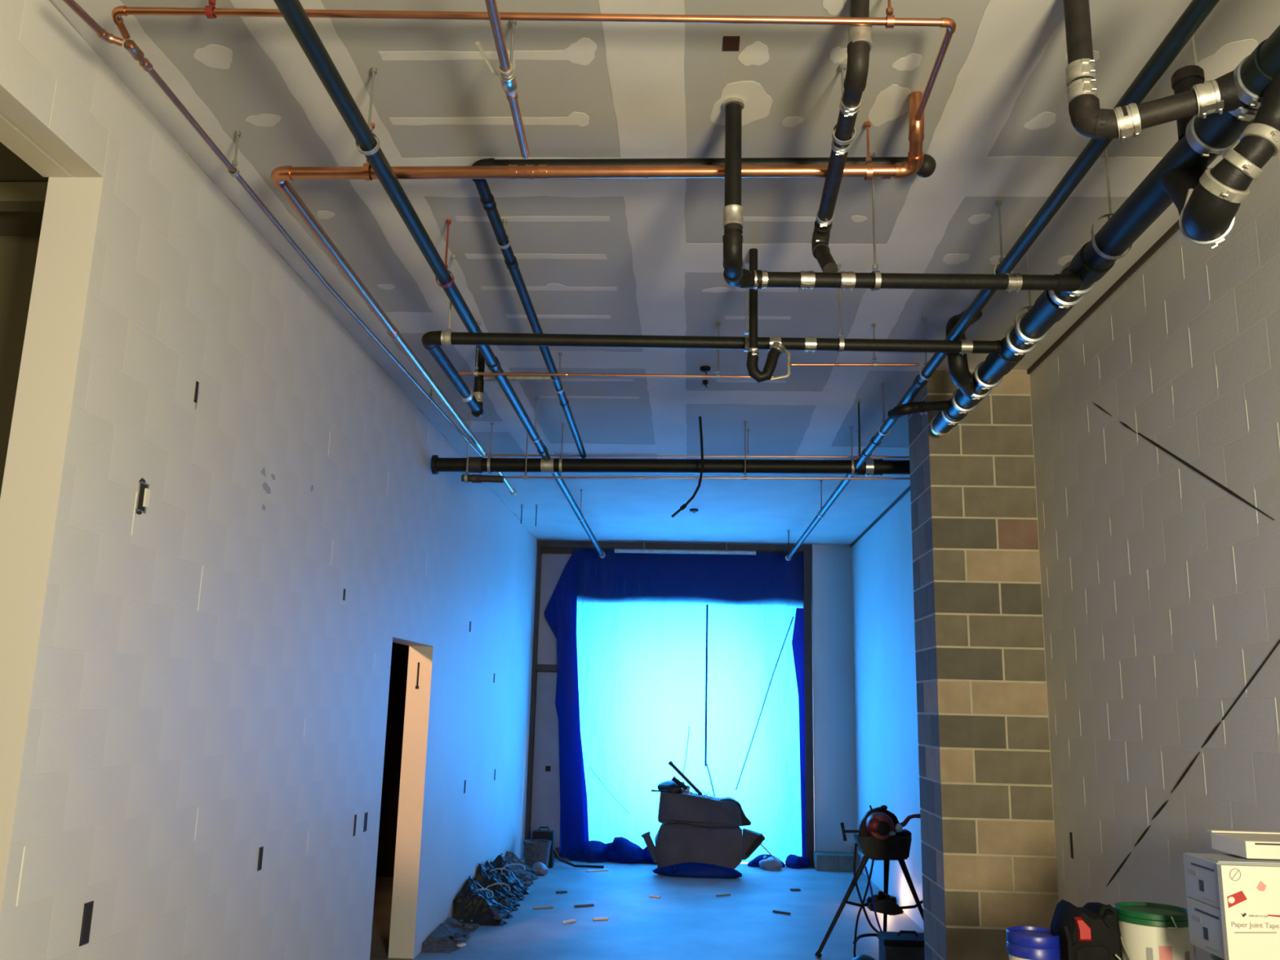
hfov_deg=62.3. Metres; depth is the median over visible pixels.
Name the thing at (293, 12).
pipe
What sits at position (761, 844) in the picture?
rod
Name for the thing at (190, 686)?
wall
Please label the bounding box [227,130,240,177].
hanger
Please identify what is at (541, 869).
lump
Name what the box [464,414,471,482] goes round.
hanger
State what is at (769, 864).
bag
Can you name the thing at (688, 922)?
floor
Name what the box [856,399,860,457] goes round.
rod
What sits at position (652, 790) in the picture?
rod
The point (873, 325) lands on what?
hanger
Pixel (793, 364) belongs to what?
copper pipe
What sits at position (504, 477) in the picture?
copper pipe
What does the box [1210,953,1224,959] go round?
pail
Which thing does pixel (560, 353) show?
hanger
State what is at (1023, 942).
pail
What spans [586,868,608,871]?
scrap
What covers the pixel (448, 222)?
hanger
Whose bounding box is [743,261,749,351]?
hanger
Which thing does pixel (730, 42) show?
electrical box
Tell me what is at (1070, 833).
electrical box
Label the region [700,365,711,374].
stub
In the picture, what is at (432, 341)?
pipe
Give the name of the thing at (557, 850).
trim
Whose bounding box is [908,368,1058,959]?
wall pier
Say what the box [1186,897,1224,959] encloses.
carton
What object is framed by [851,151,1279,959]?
wall
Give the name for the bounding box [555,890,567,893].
scrap
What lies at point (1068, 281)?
pipe fitting
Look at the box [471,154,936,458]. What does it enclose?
pipe
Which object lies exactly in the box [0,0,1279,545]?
ceiling
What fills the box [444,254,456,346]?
hanger
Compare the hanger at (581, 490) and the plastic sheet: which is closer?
the hanger at (581, 490)
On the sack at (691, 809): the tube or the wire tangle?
the wire tangle
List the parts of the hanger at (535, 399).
rod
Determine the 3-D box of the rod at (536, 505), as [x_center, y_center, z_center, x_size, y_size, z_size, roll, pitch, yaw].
[-1.174,0.402,11.978,0.028,0.250,0.028,-4,-13,25]
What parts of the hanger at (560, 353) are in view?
rod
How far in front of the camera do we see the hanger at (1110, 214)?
4.01 m
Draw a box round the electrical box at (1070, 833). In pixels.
[1069,831,1073,858]
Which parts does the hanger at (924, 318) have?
rod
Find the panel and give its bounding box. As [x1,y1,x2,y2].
[529,671,559,847]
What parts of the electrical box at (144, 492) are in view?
plate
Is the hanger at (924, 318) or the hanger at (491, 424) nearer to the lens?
the hanger at (924, 318)
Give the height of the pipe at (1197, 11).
0.075 m
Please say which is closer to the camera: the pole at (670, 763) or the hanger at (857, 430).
the hanger at (857, 430)
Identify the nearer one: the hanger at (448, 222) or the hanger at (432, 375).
the hanger at (448, 222)
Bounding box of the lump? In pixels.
[532,862,548,875]
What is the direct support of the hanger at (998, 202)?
hanging from the ceiling
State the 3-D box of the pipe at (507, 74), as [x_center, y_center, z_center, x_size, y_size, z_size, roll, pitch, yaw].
[-0.454,-1.289,3.353,0.120,0.123,1.160,1,-12,0]
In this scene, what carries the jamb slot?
attached to the wall at (190, 686)
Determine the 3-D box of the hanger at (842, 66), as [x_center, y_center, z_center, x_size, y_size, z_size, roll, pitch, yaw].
[0.700,-1.295,3.651,0.079,0.299,0.024,1,-12,3]
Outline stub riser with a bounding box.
[1170,33,1204,140]
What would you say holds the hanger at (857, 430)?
hanging from the ceiling
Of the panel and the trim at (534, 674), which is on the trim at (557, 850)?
the panel
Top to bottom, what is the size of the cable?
0.830 m
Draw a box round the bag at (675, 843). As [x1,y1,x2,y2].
[654,822,765,868]
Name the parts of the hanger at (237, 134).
rod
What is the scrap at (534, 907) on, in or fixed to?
on the floor
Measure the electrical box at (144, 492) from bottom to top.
0.143 m
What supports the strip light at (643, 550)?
attached to the ceiling
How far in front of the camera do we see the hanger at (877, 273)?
4.17 m
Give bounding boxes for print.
[1188,869,1204,892]
[1191,914,1208,940]
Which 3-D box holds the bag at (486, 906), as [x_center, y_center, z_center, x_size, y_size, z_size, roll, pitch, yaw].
[-1.426,3.930,9.973,0.495,0.323,0.900,1,-12,3]
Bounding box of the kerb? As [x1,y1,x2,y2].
[813,851,860,871]
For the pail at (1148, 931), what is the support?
on the bench
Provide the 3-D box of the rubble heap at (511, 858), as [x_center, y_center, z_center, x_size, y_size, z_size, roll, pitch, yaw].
[-1.374,4.352,11.902,0.424,0.300,0.950,1,-12,3]
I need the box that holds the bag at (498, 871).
[474,854,531,904]
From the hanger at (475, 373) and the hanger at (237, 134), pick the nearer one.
the hanger at (237, 134)
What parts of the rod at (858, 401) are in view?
rod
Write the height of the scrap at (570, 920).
0.017 m
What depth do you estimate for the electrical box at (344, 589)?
6.45 m
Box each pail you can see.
[1005,925,1060,959]
[1113,902,1196,959]
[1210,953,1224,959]
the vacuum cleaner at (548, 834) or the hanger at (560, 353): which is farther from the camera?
the vacuum cleaner at (548, 834)
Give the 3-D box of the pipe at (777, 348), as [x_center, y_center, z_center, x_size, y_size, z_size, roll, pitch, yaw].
[0.622,-0.793,5.115,0.214,0.677,0.075,3,-12,-8]
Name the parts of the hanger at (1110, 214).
rod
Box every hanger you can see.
[204,0,217,18]
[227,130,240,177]
[355,66,380,155]
[362,122,374,181]
[427,374,434,403]
[435,219,453,288]
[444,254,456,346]
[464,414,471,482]
[473,320,481,376]
[487,422,493,473]
[495,218,511,248]
[503,20,517,94]
[524,432,528,479]
[528,398,540,442]
[553,351,564,393]
[559,423,564,474]
[576,488,584,520]
[715,322,720,379]
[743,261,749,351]
[743,421,746,479]
[746,429,749,458]
[817,480,825,517]
[831,62,855,145]
[836,262,844,352]
[849,426,854,475]
[857,430,859,458]
[864,120,873,181]
[869,151,881,291]
[871,323,876,367]
[878,382,889,435]
[884,0,894,28]
[919,316,933,380]
[992,200,1012,274]
[1013,250,1035,343]
[1090,147,1133,259]
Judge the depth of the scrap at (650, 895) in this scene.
11.09 m
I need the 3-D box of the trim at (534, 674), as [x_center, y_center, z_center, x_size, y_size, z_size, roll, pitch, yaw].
[-1.431,2.922,14.221,0.054,4.060,0.120,1,-12,3]
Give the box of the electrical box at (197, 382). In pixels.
[193,381,199,403]
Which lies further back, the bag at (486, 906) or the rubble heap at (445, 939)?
the bag at (486, 906)
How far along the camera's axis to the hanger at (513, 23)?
3.46 m
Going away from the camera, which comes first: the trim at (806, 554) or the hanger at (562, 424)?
the hanger at (562, 424)
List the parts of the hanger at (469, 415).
rod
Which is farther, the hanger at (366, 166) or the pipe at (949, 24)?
the hanger at (366, 166)
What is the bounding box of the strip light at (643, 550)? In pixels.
[614,541,755,555]
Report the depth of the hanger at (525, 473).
8.31 m
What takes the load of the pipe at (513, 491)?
attached to the pipe at (280, 175)
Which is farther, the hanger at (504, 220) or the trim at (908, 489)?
the trim at (908, 489)
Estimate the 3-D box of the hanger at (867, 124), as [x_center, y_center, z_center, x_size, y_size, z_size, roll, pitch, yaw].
[0.864,-1.246,4.013,0.024,0.238,0.066,1,-12,3]
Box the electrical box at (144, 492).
[135,477,150,514]
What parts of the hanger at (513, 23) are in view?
rod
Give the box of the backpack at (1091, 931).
[1050,899,1121,959]
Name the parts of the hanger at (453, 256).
rod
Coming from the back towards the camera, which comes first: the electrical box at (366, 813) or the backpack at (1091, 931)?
the electrical box at (366, 813)
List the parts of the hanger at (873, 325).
rod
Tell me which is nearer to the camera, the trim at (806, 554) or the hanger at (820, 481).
the hanger at (820, 481)
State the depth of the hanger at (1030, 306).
4.96 m
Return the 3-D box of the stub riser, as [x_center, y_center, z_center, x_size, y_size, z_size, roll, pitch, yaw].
[1.742,-1.276,3.369,0.093,0.405,0.093,1,-12,3]
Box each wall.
[0,0,538,959]
[0,235,39,497]
[375,642,408,877]
[537,546,803,848]
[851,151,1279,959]
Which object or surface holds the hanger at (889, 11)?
hanging from the ceiling
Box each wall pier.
[811,544,857,853]
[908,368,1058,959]
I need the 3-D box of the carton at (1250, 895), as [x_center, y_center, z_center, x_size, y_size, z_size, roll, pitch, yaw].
[2.031,1.384,3.373,0.340,0.292,0.033,1,-12,3]
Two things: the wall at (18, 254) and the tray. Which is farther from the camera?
the tray
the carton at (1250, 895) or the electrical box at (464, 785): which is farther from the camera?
the electrical box at (464, 785)
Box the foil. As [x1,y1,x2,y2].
[680,785,692,794]
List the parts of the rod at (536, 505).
rod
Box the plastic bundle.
[652,862,742,878]
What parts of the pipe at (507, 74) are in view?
valve handle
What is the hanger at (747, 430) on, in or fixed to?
hanging from the ceiling
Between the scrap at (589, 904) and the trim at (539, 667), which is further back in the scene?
the trim at (539, 667)
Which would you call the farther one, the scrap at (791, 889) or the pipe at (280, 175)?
the scrap at (791, 889)
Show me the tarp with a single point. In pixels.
(694, 662)
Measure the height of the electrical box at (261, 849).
0.110 m
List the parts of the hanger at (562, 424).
rod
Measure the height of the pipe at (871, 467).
0.176 m
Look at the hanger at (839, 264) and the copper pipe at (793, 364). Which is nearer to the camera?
the hanger at (839, 264)
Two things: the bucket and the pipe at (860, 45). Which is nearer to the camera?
the pipe at (860, 45)
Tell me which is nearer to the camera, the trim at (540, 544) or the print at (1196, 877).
the print at (1196, 877)
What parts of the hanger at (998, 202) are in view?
rod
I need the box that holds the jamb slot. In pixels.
[415,662,419,688]
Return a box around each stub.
[689,508,698,513]
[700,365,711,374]
[702,379,707,387]
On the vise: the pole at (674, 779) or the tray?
the tray
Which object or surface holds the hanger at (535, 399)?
hanging from the ceiling
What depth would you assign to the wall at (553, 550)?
14.70 m
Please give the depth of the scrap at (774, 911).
10.39 m
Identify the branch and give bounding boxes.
[995,336,1008,354]
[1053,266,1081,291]
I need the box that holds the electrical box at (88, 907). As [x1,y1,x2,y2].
[79,901,93,946]
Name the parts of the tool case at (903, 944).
lid, handle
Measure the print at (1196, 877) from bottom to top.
0.058 m
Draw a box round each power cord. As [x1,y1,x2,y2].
[853,843,878,932]
[853,858,874,957]
[864,866,882,931]
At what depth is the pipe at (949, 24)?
3.25 m
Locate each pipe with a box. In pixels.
[62,0,482,457]
[111,5,955,120]
[271,91,924,457]
[273,0,604,558]
[421,330,1001,417]
[431,454,910,477]
[457,372,779,378]
[461,474,503,483]
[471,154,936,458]
[475,0,529,158]
[484,453,909,457]
[496,471,516,495]
[503,475,910,479]
[722,97,1058,293]
[746,248,791,382]
[785,0,1219,560]
[791,362,919,366]
[811,0,872,272]
[887,400,949,419]
[929,25,1279,435]
[945,310,982,397]
[1063,0,1251,142]
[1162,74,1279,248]
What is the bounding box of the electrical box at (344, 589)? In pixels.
[342,588,346,600]
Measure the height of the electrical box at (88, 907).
0.140 m
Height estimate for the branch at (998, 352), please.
0.089 m
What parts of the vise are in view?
leg, crank handle, yoke plate, knob, leg, oil spout, lever, leg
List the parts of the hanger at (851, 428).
rod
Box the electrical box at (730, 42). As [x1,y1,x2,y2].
[722,35,739,51]
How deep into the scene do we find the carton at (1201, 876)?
3.52 m
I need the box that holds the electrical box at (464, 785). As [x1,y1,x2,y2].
[463,779,466,793]
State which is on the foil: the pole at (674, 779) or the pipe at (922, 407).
the pole at (674, 779)
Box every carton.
[1182,853,1279,908]
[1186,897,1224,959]
[1205,829,1279,859]
[1217,863,1279,959]
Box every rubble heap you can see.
[421,916,479,953]
[501,851,538,888]
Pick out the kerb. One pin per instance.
(823, 860)
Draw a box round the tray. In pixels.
[865,897,903,915]
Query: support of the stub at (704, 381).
attached to the ceiling
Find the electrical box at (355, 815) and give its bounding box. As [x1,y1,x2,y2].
[352,814,356,836]
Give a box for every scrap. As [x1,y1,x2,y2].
[457,942,466,946]
[533,906,553,908]
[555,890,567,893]
[562,919,576,923]
[573,903,594,907]
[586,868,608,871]
[592,916,608,919]
[648,894,661,897]
[715,893,730,896]
[773,910,791,914]
[790,888,800,890]
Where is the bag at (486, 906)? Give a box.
[452,875,518,926]
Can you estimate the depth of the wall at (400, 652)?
12.23 m
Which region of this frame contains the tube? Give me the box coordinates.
[640,831,660,862]
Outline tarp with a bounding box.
[543,549,809,868]
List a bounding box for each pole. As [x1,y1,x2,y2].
[667,760,702,795]
[671,776,687,790]
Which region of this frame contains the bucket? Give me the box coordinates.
[523,839,551,868]
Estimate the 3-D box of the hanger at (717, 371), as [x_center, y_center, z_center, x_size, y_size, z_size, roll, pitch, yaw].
[0.455,-0.749,6.147,0.024,0.342,0.031,1,-12,3]
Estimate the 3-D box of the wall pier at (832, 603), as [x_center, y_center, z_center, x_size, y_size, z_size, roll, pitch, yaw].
[2.561,2.927,14.041,0.534,4.160,0.164,1,-12,3]
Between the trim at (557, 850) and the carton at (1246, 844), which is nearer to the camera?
the carton at (1246, 844)
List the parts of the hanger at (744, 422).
rod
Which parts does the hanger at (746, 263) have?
rod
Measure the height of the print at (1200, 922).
0.062 m
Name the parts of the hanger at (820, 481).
rod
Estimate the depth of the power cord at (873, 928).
8.61 m
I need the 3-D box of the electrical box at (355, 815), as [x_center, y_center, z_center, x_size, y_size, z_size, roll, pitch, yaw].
[-1.809,2.191,6.722,0.004,0.130,0.035,1,-12,3]
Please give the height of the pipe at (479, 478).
0.068 m
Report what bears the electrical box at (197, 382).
attached to the wall at (190, 686)
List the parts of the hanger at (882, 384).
rod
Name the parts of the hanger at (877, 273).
rod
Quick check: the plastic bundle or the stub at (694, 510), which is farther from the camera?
the plastic bundle
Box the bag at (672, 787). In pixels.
[657,780,684,793]
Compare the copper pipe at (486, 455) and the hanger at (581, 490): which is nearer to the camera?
the copper pipe at (486, 455)
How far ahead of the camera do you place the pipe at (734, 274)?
4.09 m
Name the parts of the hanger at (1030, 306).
rod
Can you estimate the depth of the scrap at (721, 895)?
11.27 m
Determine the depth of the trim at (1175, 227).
5.55 m
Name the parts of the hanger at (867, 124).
rod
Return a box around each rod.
[520,504,523,524]
[535,504,537,526]
[651,789,667,791]
[760,843,780,864]
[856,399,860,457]
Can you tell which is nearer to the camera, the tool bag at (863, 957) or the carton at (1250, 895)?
the carton at (1250, 895)
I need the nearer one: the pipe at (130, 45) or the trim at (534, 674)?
the pipe at (130, 45)
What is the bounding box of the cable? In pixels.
[671,416,703,517]
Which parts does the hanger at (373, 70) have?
rod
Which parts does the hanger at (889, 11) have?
rod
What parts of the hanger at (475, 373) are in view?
rod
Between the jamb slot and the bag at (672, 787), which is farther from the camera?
the bag at (672, 787)
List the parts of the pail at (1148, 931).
lid, handle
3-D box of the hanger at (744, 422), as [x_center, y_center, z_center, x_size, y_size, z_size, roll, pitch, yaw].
[0.820,-0.229,8.251,0.024,0.470,0.031,1,-12,3]
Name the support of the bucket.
on the floor
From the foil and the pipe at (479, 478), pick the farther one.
the foil
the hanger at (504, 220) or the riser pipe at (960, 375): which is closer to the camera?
the hanger at (504, 220)
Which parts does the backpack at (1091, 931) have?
red panel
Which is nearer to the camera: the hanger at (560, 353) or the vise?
the hanger at (560, 353)
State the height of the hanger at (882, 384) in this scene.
0.368 m
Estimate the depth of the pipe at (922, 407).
6.34 m
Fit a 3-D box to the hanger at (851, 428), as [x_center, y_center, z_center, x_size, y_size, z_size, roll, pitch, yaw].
[1.668,-0.228,8.345,0.024,0.394,0.137,1,-12,3]
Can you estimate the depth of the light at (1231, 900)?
3.37 m
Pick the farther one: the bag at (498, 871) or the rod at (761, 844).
the rod at (761, 844)
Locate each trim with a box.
[524,546,542,857]
[536,664,557,671]
[537,541,812,551]
[554,848,567,857]
[803,551,813,866]
[849,485,910,546]
[1026,219,1179,373]
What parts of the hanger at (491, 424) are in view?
rod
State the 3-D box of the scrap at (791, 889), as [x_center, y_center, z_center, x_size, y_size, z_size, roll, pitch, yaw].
[1.717,4.530,11.713,0.106,0.017,0.060,3,-12,-8]
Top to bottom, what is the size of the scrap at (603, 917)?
0.017 m
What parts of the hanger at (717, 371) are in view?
rod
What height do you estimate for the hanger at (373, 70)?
0.331 m
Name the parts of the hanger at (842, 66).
rod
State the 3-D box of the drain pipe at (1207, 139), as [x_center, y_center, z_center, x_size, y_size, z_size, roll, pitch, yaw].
[1.796,-0.846,4.260,0.156,0.164,4.930,1,-12,2]
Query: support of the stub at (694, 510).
attached to the ceiling
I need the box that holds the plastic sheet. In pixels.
[537,553,572,664]
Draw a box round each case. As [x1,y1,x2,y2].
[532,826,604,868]
[876,930,924,959]
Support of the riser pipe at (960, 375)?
attached to the ceiling
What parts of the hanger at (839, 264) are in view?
rod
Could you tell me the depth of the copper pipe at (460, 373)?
6.14 m
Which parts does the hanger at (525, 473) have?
rod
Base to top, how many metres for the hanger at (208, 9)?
0.149 m
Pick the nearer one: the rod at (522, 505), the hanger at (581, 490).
the hanger at (581, 490)
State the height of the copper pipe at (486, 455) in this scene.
0.047 m
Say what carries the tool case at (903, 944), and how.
on the floor
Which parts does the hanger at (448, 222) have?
rod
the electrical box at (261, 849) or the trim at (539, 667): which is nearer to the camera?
the electrical box at (261, 849)
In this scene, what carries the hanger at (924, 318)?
hanging from the ceiling
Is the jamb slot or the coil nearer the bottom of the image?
the coil
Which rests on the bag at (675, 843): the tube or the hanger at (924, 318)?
the tube
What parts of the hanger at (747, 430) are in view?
rod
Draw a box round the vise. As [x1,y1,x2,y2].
[814,804,923,958]
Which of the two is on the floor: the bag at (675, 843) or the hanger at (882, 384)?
the bag at (675, 843)
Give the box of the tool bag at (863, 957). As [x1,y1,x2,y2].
[850,954,875,959]
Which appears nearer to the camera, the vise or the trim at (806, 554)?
the vise
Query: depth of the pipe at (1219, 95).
3.10 m
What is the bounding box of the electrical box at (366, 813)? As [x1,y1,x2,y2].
[363,812,368,831]
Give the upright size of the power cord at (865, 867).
0.562 m
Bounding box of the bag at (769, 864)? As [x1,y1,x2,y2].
[759,855,782,870]
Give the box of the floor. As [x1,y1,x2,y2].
[369,857,924,959]
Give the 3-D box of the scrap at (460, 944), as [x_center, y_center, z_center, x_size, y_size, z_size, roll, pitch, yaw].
[-1.517,3.797,8.618,0.044,0.017,0.250,-7,-14,33]
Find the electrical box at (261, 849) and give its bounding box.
[257,846,263,871]
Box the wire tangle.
[690,788,713,799]
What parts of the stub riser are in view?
rod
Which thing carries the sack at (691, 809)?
on the bag at (675, 843)
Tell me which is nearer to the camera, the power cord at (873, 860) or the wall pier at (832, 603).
the power cord at (873, 860)
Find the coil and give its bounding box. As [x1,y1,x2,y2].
[853,933,877,944]

